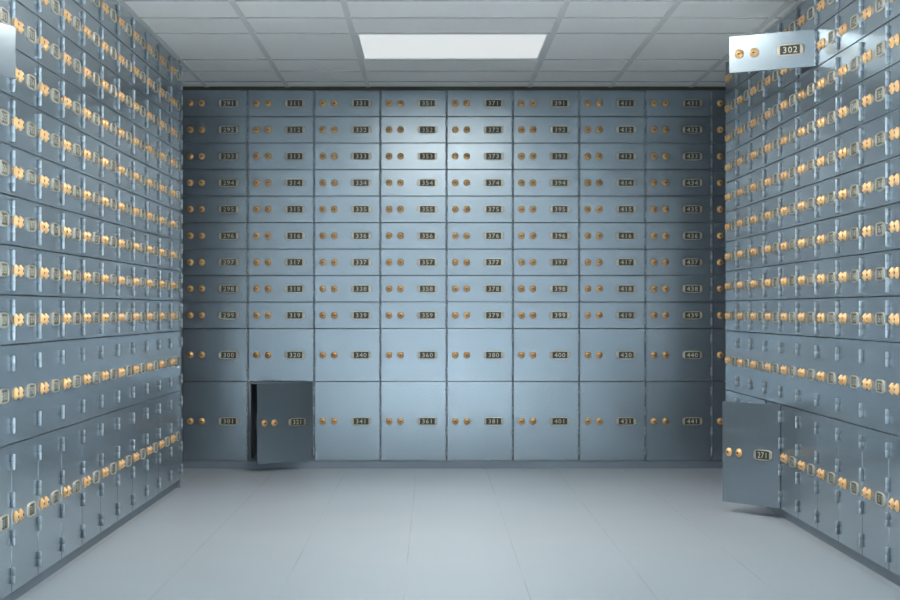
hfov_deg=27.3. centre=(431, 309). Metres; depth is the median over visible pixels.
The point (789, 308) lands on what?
box
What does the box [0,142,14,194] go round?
box
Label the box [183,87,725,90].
trim
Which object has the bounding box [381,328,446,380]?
box
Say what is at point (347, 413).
box
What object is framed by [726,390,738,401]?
box
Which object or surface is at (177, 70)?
box
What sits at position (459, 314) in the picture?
box
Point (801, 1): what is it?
trim
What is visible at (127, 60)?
box
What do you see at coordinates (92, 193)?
box
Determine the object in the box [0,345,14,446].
box
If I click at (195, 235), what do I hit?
box
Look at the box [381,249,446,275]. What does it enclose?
box
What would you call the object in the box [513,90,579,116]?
box
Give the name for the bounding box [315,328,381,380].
box
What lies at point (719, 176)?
box
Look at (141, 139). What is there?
box
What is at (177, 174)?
box
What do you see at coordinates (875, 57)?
box
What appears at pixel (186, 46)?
ceiling
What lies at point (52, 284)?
box
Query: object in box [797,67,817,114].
box
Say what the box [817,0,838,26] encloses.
box
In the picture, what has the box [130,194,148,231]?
box
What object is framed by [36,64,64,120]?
box
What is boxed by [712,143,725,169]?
box
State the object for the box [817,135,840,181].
box
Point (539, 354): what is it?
box
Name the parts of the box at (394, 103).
number plate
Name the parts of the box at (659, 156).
number plate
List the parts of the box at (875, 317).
number plate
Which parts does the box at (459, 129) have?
number plate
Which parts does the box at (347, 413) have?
number plate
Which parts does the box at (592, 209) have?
number plate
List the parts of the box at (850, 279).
number plate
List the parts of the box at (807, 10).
number plate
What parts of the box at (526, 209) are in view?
number plate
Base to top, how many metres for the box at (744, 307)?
0.158 m
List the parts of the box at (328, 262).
number plate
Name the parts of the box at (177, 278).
number plate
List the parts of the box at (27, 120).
number plate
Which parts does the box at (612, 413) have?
number plate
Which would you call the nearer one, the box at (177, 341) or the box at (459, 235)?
the box at (177, 341)
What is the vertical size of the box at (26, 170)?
0.158 m
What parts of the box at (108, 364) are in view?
door, number plate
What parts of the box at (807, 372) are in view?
number plate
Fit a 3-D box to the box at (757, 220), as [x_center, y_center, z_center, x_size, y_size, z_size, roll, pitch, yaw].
[1.815,-0.448,9.059,0.463,0.158,0.401,0,0,0]
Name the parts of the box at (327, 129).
number plate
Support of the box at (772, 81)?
on the box at (772, 114)
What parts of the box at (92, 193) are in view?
number plate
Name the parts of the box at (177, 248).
number plate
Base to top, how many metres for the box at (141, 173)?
0.158 m
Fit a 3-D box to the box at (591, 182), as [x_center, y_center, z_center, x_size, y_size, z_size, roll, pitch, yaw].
[1.092,-0.768,11.389,0.401,0.158,0.463,0,0,0]
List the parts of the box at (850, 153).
number plate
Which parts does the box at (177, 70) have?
number plate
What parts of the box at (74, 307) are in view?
number plate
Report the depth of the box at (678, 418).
11.17 m
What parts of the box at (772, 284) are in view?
door, number plate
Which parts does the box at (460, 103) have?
number plate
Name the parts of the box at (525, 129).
number plate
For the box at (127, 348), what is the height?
0.318 m
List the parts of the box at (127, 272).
number plate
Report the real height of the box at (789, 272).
0.158 m
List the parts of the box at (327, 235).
number plate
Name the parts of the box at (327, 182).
number plate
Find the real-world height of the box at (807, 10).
0.158 m
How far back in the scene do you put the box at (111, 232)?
7.79 m
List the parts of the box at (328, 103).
number plate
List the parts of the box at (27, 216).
number plate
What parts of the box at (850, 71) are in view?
number plate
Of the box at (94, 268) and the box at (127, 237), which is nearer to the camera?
the box at (94, 268)
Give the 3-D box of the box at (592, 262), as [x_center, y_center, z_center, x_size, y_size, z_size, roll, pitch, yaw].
[1.092,-0.288,11.389,0.401,0.158,0.463,0,0,0]
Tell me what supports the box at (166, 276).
on the box at (166, 307)
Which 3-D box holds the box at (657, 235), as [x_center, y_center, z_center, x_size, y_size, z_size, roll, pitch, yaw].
[1.492,-0.448,11.389,0.401,0.158,0.463,0,0,0]
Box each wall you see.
[177,60,179,487]
[180,90,184,464]
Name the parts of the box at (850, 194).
number plate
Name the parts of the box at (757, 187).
number plate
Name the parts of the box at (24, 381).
number plate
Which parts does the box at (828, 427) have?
number plate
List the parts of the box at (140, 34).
number plate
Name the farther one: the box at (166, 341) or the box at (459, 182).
the box at (459, 182)
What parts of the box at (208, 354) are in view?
number plate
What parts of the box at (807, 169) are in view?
number plate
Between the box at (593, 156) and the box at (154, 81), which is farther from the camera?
the box at (593, 156)
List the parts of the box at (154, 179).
number plate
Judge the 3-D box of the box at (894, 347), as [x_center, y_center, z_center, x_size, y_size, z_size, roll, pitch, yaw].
[1.815,0.272,6.259,0.463,0.318,0.401,0,0,0]
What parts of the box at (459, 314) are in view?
number plate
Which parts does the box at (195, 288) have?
number plate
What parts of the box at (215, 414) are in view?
number plate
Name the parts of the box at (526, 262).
number plate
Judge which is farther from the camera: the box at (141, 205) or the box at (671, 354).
the box at (671, 354)
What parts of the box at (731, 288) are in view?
number plate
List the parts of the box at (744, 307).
number plate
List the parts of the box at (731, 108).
number plate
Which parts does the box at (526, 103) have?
number plate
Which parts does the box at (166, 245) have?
number plate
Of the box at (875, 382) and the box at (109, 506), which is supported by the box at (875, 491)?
the box at (875, 382)
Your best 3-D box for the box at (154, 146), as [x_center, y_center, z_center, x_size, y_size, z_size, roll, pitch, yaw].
[-1.572,-0.768,8.958,0.463,0.158,0.401,0,0,0]
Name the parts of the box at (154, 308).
number plate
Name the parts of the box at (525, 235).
number plate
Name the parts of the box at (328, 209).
number plate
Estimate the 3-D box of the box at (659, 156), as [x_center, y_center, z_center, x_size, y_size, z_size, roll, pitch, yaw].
[1.492,-0.928,11.389,0.401,0.158,0.463,0,0,0]
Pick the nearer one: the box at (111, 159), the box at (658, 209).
the box at (111, 159)
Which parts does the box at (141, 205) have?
number plate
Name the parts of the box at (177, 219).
number plate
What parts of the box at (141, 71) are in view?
number plate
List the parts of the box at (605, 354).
number plate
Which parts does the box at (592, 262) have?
number plate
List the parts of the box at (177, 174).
number plate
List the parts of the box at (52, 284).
number plate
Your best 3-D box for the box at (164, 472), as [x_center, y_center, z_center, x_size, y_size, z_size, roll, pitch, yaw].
[-1.572,0.672,9.358,0.463,0.478,0.401,0,0,0]
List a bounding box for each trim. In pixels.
[116,0,177,60]
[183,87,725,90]
[728,0,804,63]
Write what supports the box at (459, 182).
on the box at (460, 209)
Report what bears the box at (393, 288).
on the box at (393, 314)
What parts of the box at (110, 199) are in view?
number plate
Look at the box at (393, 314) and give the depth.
11.17 m
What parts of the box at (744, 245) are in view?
number plate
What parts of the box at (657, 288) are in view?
number plate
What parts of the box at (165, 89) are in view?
number plate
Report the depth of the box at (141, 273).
8.59 m
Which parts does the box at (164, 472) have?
number plate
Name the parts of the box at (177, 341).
door, number plate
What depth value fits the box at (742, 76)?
9.48 m
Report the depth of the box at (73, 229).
6.98 m
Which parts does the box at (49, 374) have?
number plate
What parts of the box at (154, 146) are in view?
number plate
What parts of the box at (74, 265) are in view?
number plate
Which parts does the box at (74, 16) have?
number plate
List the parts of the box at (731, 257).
number plate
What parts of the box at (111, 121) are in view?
number plate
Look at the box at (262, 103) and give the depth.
11.17 m
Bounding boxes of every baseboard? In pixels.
[1,482,176,599]
[182,461,721,467]
[766,507,899,586]
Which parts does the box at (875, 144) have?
number plate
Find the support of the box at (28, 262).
on the box at (27, 308)
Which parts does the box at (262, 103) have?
number plate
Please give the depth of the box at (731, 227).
9.82 m
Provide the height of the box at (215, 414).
0.478 m
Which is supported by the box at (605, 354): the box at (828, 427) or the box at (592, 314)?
the box at (592, 314)
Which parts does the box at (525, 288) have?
number plate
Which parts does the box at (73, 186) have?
number plate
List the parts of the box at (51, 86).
number plate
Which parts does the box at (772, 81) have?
number plate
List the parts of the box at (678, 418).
number plate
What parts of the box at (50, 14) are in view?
number plate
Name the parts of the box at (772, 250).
number plate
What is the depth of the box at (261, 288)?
11.17 m
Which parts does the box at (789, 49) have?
number plate, casing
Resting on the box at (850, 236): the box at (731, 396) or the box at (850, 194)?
the box at (850, 194)
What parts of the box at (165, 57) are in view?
number plate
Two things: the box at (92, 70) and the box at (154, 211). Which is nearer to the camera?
the box at (92, 70)
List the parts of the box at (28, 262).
number plate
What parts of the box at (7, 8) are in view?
number plate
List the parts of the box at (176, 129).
number plate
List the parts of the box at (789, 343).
number plate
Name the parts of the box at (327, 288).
number plate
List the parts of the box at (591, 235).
number plate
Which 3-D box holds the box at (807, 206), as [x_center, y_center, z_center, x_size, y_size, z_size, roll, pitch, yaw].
[1.815,-0.448,7.859,0.463,0.158,0.401,0,0,0]
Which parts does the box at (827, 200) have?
number plate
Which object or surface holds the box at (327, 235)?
on the box at (328, 262)
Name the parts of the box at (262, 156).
number plate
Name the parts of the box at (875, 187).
number plate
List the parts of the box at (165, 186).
number plate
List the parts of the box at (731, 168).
number plate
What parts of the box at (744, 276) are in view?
door, number plate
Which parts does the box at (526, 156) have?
number plate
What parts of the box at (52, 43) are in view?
number plate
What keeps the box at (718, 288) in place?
on the box at (719, 308)
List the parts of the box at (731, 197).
number plate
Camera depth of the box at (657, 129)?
11.17 m
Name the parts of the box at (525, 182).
number plate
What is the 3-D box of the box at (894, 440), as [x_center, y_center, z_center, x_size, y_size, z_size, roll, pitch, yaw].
[1.815,0.672,6.259,0.463,0.478,0.401,0,0,0]
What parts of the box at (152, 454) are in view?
door, number plate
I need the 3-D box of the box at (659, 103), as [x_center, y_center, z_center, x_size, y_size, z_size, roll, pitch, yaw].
[1.492,-1.248,11.389,0.401,0.158,0.463,0,0,0]
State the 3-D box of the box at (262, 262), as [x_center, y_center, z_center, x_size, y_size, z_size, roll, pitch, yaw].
[-0.908,-0.288,11.389,0.401,0.158,0.463,0,0,0]
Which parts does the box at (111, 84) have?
number plate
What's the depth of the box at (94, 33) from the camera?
7.38 m
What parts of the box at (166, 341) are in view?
number plate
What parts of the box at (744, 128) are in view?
number plate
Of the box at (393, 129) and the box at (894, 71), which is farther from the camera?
the box at (393, 129)
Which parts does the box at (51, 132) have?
number plate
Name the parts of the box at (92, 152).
number plate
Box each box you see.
[0,0,14,26]
[0,22,15,78]
[0,76,14,95]
[0,91,14,145]
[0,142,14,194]
[0,193,14,244]
[0,244,14,294]
[0,295,14,344]
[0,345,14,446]
[0,444,14,599]
[8,147,41,202]
[8,196,41,248]
[9,50,41,108]
[9,97,41,155]
[9,246,41,295]
[9,295,41,343]
[9,343,41,442]
[9,436,41,591]
[11,0,41,61]
[15,0,41,15]
[34,204,64,252]
[34,341,64,434]
[36,18,64,76]
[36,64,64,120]
[36,157,64,208]
[36,250,64,296]
[36,296,64,341]
[36,429,64,573]
[37,0,64,32]
[37,111,64,164]
[58,339,84,427]
[59,210,84,255]
[59,253,84,296]
[59,422,84,558]
[60,0,84,48]
[60,35,84,89]
[60,79,84,130]
[60,122,84,172]
[60,166,84,214]
[61,297,84,339]
[70,257,103,297]
[73,0,84,6]
[80,92,103,140]
[80,133,103,179]
[80,174,103,219]
[80,216,103,258]
[80,338,103,420]
[81,0,103,22]
[81,9,103,61]
[81,50,103,101]
[81,298,103,338]
[81,416,103,544]
[95,336,119,414]
[98,142,119,186]
[99,0,119,37]
[99,25,119,74]
[99,103,119,149]
[99,181,119,223]
[99,220,119,260]
[99,260,119,298]
[100,64,119,111]
[100,299,119,336]
[100,411,119,532]
[113,225,134,263]
[115,188,134,227]
[115,406,134,520]
[116,39,134,85]
[116,76,134,121]
[116,114,134,156]
[116,151,134,192]
[116,262,134,298]
[116,335,134,409]
[117,2,134,50]
[117,299,134,335]
[128,264,148,299]
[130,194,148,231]
[131,52,148,95]
[131,123,148,163]
[131,229,148,265]
[131,300,148,334]
[131,402,148,510]
[132,17,148,62]
[132,88,148,129]
[132,158,148,197]
[132,334,148,404]
[144,267,160,299]
[144,333,160,400]
[144,397,160,501]
[145,64,160,105]
[145,98,160,137]
[145,132,160,169]
[145,165,160,202]
[145,199,160,234]
[146,30,160,72]
[146,233,160,267]
[146,300,160,332]
[156,204,171,238]
[156,332,171,396]
[157,42,171,82]
[157,107,171,144]
[157,139,171,176]
[157,236,171,269]
[157,268,171,300]
[157,394,171,493]
[158,75,171,113]
[158,172,171,207]
[158,301,171,331]
[168,331,182,392]
[169,54,182,91]
[169,85,182,121]
[169,116,182,151]
[169,147,182,181]
[169,178,182,211]
[169,208,182,240]
[169,239,182,270]
[169,270,182,300]
[169,390,182,485]
[170,301,182,330]
[182,90,248,116]
[182,117,248,143]
[182,143,248,169]
[182,170,248,195]
[182,196,248,222]
[182,223,248,248]
[182,249,248,275]
[182,276,248,301]
[182,302,248,327]
[182,328,250,380]
[182,381,248,460]
[249,90,314,116]
[249,117,314,142]
[249,143,314,169]
[249,170,314,195]
[249,196,314,222]
[249,223,314,248]
[249,249,314,275]
[249,276,314,301]
[249,302,314,327]
[249,328,315,380]
[249,381,314,463]
[315,90,380,116]
[315,117,380,142]
[315,143,380,169]
[315,170,380,195]
[315,196,380,222]
[315,223,380,248]
[315,249,380,275]
[315,276,380,301]
[315,302,380,327]
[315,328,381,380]
[315,381,380,460]
[381,90,446,116]
[381,117,446,142]
[381,143,446,169]
[381,170,446,195]
[381,196,446,222]
[381,223,446,248]
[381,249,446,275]
[381,276,446,301]
[381,302,446,327]
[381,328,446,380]
[381,381,446,460]
[447,90,513,116]
[447,117,513,142]
[447,143,513,169]
[447,170,513,195]
[447,196,513,222]
[447,223,513,248]
[447,249,513,275]
[447,276,513,301]
[447,302,513,327]
[447,328,513,380]
[447,381,513,460]
[512,328,579,380]
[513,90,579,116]
[513,117,579,142]
[513,143,579,169]
[513,170,579,195]
[513,196,579,222]
[513,223,579,248]
[513,249,579,275]
[513,276,579,301]
[513,302,579,327]
[513,381,579,460]
[578,328,645,380]
[579,90,645,116]
[579,117,645,142]
[579,143,645,169]
[579,170,645,195]
[579,196,645,222]
[579,223,645,248]
[579,249,645,275]
[579,276,645,301]
[579,302,645,327]
[579,381,645,460]
[643,328,712,380]
[645,90,712,116]
[645,117,712,143]
[645,143,712,169]
[645,170,712,195]
[645,196,712,222]
[645,223,712,248]
[645,249,712,275]
[645,276,712,301]
[645,302,712,327]
[645,381,712,460]
[709,328,725,380]
[711,249,725,275]
[711,381,725,460]
[712,90,725,116]
[712,117,725,142]
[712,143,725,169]
[712,170,725,195]
[712,196,725,222]
[712,223,725,248]
[712,276,725,301]
[712,302,725,327]
[722,400,782,508]
[725,64,737,94]
[725,87,738,123]
[725,118,738,153]
[725,148,737,182]
[725,179,738,212]
[725,209,739,241]
[725,240,737,271]
[725,270,738,300]
[725,301,737,330]
[725,331,742,391]
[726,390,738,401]
[729,29,818,77]
[737,77,751,115]
[737,109,751,146]
[737,141,751,177]
[737,173,751,208]
[737,205,752,238]
[737,237,753,269]
[737,269,755,300]
[737,301,750,331]
[737,332,756,395]
[738,72,751,85]
[738,393,752,402]
[750,71,765,107]
[750,101,766,139]
[750,134,765,171]
[750,167,766,203]
[750,201,765,235]
[750,234,768,267]
[750,267,765,299]
[750,300,764,332]
[750,333,771,398]
[751,397,766,403]
[764,69,781,98]
[764,91,781,131]
[764,125,782,165]
[764,160,782,199]
[764,195,782,232]
[764,230,784,265]
[764,265,789,299]
[764,300,780,333]
[764,334,785,403]
[766,21,780,32]
[780,68,799,88]
[780,80,798,123]
[780,116,798,158]
[780,153,799,193]
[780,189,800,228]
[780,226,799,263]
[780,263,799,298]
[780,299,798,334]
[780,335,799,408]
[780,405,799,517]
[781,7,797,31]
[797,0,818,29]
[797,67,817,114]
[797,106,818,151]
[797,145,818,188]
[797,183,817,224]
[797,222,818,261]
[797,260,823,298]
[797,299,817,336]
[797,336,818,413]
[797,409,819,528]
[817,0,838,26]
[817,13,840,65]
[817,54,840,104]
[817,95,840,143]
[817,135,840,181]
[817,176,839,220]
[817,217,840,259]
[817,258,840,297]
[817,298,838,337]
[817,337,843,418]
[817,415,840,541]
[838,0,864,51]
[838,39,864,92]
[838,82,863,133]
[838,125,864,174]
[838,168,865,215]
[838,211,864,256]
[838,254,864,297]
[838,297,864,339]
[838,339,864,425]
[838,420,864,554]
[839,0,855,11]
[862,0,889,36]
[862,22,890,80]
[862,68,890,123]
[862,114,891,166]
[862,160,892,209]
[862,205,892,253]
[862,251,892,296]
[862,297,889,341]
[862,340,890,432]
[862,427,890,569]
[889,0,899,20]
[889,16,899,66]
[889,62,899,112]
[889,109,899,157]
[889,156,899,203]
[889,203,899,249]
[889,250,899,295]
[889,296,899,341]
[889,342,899,435]
[889,434,899,575]
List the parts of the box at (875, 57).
number plate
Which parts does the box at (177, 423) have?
number plate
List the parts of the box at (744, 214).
number plate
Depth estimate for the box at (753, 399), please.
9.06 m
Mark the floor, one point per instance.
(225, 533)
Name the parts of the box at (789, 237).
number plate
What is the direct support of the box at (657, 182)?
on the box at (658, 209)
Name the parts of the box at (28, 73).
number plate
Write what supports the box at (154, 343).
on the box at (152, 454)
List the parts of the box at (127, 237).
door, number plate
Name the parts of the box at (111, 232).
number plate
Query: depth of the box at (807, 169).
7.84 m
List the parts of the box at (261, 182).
number plate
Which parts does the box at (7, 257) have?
number plate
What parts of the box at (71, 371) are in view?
number plate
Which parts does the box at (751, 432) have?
number plate, casing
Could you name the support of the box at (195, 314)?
on the box at (208, 354)
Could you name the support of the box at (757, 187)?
on the box at (757, 220)
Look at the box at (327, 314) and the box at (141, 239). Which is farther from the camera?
the box at (327, 314)
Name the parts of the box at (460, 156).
number plate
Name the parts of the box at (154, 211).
number plate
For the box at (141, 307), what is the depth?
8.59 m
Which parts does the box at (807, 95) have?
number plate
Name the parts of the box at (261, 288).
number plate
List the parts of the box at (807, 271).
number plate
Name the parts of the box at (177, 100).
number plate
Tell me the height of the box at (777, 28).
0.158 m
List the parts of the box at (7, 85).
door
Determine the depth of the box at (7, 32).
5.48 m
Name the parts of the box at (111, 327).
number plate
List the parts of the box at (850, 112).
number plate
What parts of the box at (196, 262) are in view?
number plate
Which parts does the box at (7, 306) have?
number plate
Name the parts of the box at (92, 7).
number plate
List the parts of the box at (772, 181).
number plate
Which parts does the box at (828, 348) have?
number plate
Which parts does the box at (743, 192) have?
number plate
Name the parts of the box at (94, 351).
number plate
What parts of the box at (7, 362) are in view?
number plate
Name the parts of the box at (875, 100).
number plate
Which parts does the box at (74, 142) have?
number plate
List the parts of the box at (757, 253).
number plate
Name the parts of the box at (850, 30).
number plate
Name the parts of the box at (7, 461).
number plate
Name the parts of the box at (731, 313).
number plate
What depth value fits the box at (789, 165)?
8.26 m
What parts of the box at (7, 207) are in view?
number plate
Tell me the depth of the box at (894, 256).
6.38 m
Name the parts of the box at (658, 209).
number plate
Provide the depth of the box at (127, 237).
8.18 m
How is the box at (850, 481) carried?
on the baseboard at (863, 560)
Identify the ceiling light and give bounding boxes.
[356,34,549,58]
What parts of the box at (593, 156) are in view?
number plate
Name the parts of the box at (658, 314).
number plate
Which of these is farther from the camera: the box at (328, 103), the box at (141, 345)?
the box at (328, 103)
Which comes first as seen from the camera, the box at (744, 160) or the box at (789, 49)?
the box at (789, 49)
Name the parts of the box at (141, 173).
number plate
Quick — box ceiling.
[124,1,798,86]
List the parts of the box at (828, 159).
number plate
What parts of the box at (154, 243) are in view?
number plate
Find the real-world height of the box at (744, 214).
0.158 m
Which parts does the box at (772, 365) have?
number plate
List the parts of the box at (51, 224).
number plate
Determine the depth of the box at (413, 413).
11.17 m
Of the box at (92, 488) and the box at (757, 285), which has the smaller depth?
the box at (92, 488)
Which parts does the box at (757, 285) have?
number plate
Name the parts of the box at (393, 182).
number plate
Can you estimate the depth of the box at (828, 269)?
7.45 m
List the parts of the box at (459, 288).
number plate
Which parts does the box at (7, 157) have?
number plate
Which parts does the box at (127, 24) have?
number plate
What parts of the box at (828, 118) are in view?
number plate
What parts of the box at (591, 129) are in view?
number plate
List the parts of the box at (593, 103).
number plate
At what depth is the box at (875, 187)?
6.64 m
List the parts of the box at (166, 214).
number plate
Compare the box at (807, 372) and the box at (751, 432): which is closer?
the box at (807, 372)
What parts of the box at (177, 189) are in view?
number plate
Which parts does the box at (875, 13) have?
number plate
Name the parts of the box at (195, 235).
number plate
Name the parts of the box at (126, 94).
number plate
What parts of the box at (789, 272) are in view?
number plate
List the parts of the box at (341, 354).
number plate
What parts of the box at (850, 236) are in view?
number plate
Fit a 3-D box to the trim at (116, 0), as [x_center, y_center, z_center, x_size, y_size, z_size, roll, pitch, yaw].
[-1.589,-1.339,7.079,0.448,0.021,5.757,0,0,0]
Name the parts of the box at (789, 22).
number plate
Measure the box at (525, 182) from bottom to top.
0.158 m
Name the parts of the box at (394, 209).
number plate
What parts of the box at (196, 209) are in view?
number plate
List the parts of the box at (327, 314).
number plate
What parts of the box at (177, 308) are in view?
number plate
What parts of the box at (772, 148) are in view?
number plate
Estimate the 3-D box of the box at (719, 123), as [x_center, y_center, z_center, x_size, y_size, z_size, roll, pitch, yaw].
[1.892,-1.088,11.389,0.401,0.158,0.463,0,0,0]
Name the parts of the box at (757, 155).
number plate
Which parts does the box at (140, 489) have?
number plate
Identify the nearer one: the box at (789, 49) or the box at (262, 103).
the box at (789, 49)
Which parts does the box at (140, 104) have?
number plate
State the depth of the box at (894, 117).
6.38 m
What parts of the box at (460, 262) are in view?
number plate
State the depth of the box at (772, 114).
8.65 m
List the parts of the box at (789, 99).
number plate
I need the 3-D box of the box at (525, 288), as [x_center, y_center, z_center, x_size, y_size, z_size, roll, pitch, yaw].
[0.692,-0.128,11.389,0.401,0.158,0.463,0,0,0]
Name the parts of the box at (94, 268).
door, number plate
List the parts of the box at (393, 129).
number plate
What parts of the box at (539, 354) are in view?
number plate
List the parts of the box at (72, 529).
number plate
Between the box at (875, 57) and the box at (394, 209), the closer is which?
the box at (875, 57)
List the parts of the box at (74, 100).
number plate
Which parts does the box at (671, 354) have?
number plate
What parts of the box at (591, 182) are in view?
number plate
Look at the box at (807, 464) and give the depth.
7.84 m
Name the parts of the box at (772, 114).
number plate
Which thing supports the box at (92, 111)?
on the box at (92, 152)
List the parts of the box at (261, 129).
number plate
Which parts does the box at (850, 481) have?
number plate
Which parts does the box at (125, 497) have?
number plate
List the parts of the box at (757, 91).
number plate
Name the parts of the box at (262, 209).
number plate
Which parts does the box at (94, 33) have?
number plate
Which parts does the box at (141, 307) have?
number plate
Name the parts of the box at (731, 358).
door, number plate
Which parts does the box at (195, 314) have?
number plate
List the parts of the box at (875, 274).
number plate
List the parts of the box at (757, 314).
number plate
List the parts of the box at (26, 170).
number plate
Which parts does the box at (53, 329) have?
number plate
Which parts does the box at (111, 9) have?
number plate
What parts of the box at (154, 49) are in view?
number plate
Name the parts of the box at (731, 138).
number plate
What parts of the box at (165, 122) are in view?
number plate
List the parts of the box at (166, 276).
number plate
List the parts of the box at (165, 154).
number plate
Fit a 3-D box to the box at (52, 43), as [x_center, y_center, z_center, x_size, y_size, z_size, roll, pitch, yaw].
[-1.572,-0.928,6.558,0.463,0.158,0.401,0,0,0]
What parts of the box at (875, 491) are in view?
number plate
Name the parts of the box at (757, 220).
number plate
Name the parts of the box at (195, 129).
number plate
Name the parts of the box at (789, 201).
number plate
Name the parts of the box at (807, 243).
number plate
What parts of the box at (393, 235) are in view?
number plate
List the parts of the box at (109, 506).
number plate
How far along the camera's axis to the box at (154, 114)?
8.99 m
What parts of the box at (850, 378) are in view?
number plate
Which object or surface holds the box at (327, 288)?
on the box at (327, 314)
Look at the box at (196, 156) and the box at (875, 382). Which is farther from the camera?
the box at (196, 156)
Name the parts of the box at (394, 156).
number plate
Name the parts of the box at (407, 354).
number plate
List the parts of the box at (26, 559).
number plate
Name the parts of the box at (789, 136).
number plate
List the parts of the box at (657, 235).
number plate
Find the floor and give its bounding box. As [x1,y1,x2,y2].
[16,468,899,599]
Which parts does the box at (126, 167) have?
number plate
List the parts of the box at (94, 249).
number plate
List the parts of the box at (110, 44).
number plate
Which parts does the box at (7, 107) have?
number plate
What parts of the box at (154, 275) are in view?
number plate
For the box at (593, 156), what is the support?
on the box at (591, 182)
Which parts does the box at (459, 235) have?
number plate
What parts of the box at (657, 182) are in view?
number plate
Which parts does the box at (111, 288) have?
number plate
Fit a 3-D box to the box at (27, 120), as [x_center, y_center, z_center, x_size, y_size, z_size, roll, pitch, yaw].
[-1.572,-0.608,6.158,0.463,0.158,0.401,0,0,0]
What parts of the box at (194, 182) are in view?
number plate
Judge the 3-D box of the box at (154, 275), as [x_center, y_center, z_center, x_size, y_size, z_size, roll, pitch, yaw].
[-1.572,-0.128,8.958,0.463,0.158,0.401,0,0,0]
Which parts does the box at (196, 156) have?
number plate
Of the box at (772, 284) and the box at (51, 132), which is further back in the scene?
the box at (772, 284)
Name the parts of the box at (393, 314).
number plate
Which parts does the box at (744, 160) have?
number plate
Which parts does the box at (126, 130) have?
number plate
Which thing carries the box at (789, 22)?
on the box at (788, 76)
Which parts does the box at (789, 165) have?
number plate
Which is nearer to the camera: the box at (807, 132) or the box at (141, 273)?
the box at (807, 132)
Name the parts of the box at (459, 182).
number plate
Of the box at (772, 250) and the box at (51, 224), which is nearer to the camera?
the box at (51, 224)
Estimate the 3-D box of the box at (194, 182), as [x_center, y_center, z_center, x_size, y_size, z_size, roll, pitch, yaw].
[-1.308,-0.768,11.389,0.401,0.158,0.463,0,0,0]
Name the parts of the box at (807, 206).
number plate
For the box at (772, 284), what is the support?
on the box at (772, 307)
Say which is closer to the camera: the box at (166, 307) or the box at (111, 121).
the box at (111, 121)
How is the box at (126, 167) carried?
on the box at (127, 201)
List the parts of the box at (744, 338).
door, number plate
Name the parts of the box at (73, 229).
number plate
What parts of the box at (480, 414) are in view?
number plate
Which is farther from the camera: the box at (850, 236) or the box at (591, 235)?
the box at (591, 235)
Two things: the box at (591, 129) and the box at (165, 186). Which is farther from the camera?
the box at (591, 129)
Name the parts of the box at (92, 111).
number plate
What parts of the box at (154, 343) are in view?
number plate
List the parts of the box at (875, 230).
number plate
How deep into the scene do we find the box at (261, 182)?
11.17 m
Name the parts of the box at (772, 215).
number plate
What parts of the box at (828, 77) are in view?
number plate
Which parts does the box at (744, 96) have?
number plate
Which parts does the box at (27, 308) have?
number plate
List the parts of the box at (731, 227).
number plate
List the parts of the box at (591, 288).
number plate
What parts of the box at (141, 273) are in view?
door, number plate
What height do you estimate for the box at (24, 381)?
0.318 m
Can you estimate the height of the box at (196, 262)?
0.158 m
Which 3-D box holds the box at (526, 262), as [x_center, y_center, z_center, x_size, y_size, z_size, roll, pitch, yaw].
[0.692,-0.288,11.389,0.401,0.158,0.463,0,0,0]
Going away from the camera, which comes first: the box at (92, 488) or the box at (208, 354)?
the box at (92, 488)
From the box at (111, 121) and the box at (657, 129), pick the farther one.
the box at (657, 129)
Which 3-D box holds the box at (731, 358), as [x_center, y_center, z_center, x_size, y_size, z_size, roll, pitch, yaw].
[1.815,0.272,9.859,0.463,0.318,0.401,0,0,0]
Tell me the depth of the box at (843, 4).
7.16 m
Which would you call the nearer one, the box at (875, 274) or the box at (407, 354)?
the box at (875, 274)
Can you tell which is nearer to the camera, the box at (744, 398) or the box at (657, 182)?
the box at (744, 398)
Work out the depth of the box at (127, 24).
8.18 m
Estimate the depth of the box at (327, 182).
11.17 m
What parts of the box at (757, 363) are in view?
door, number plate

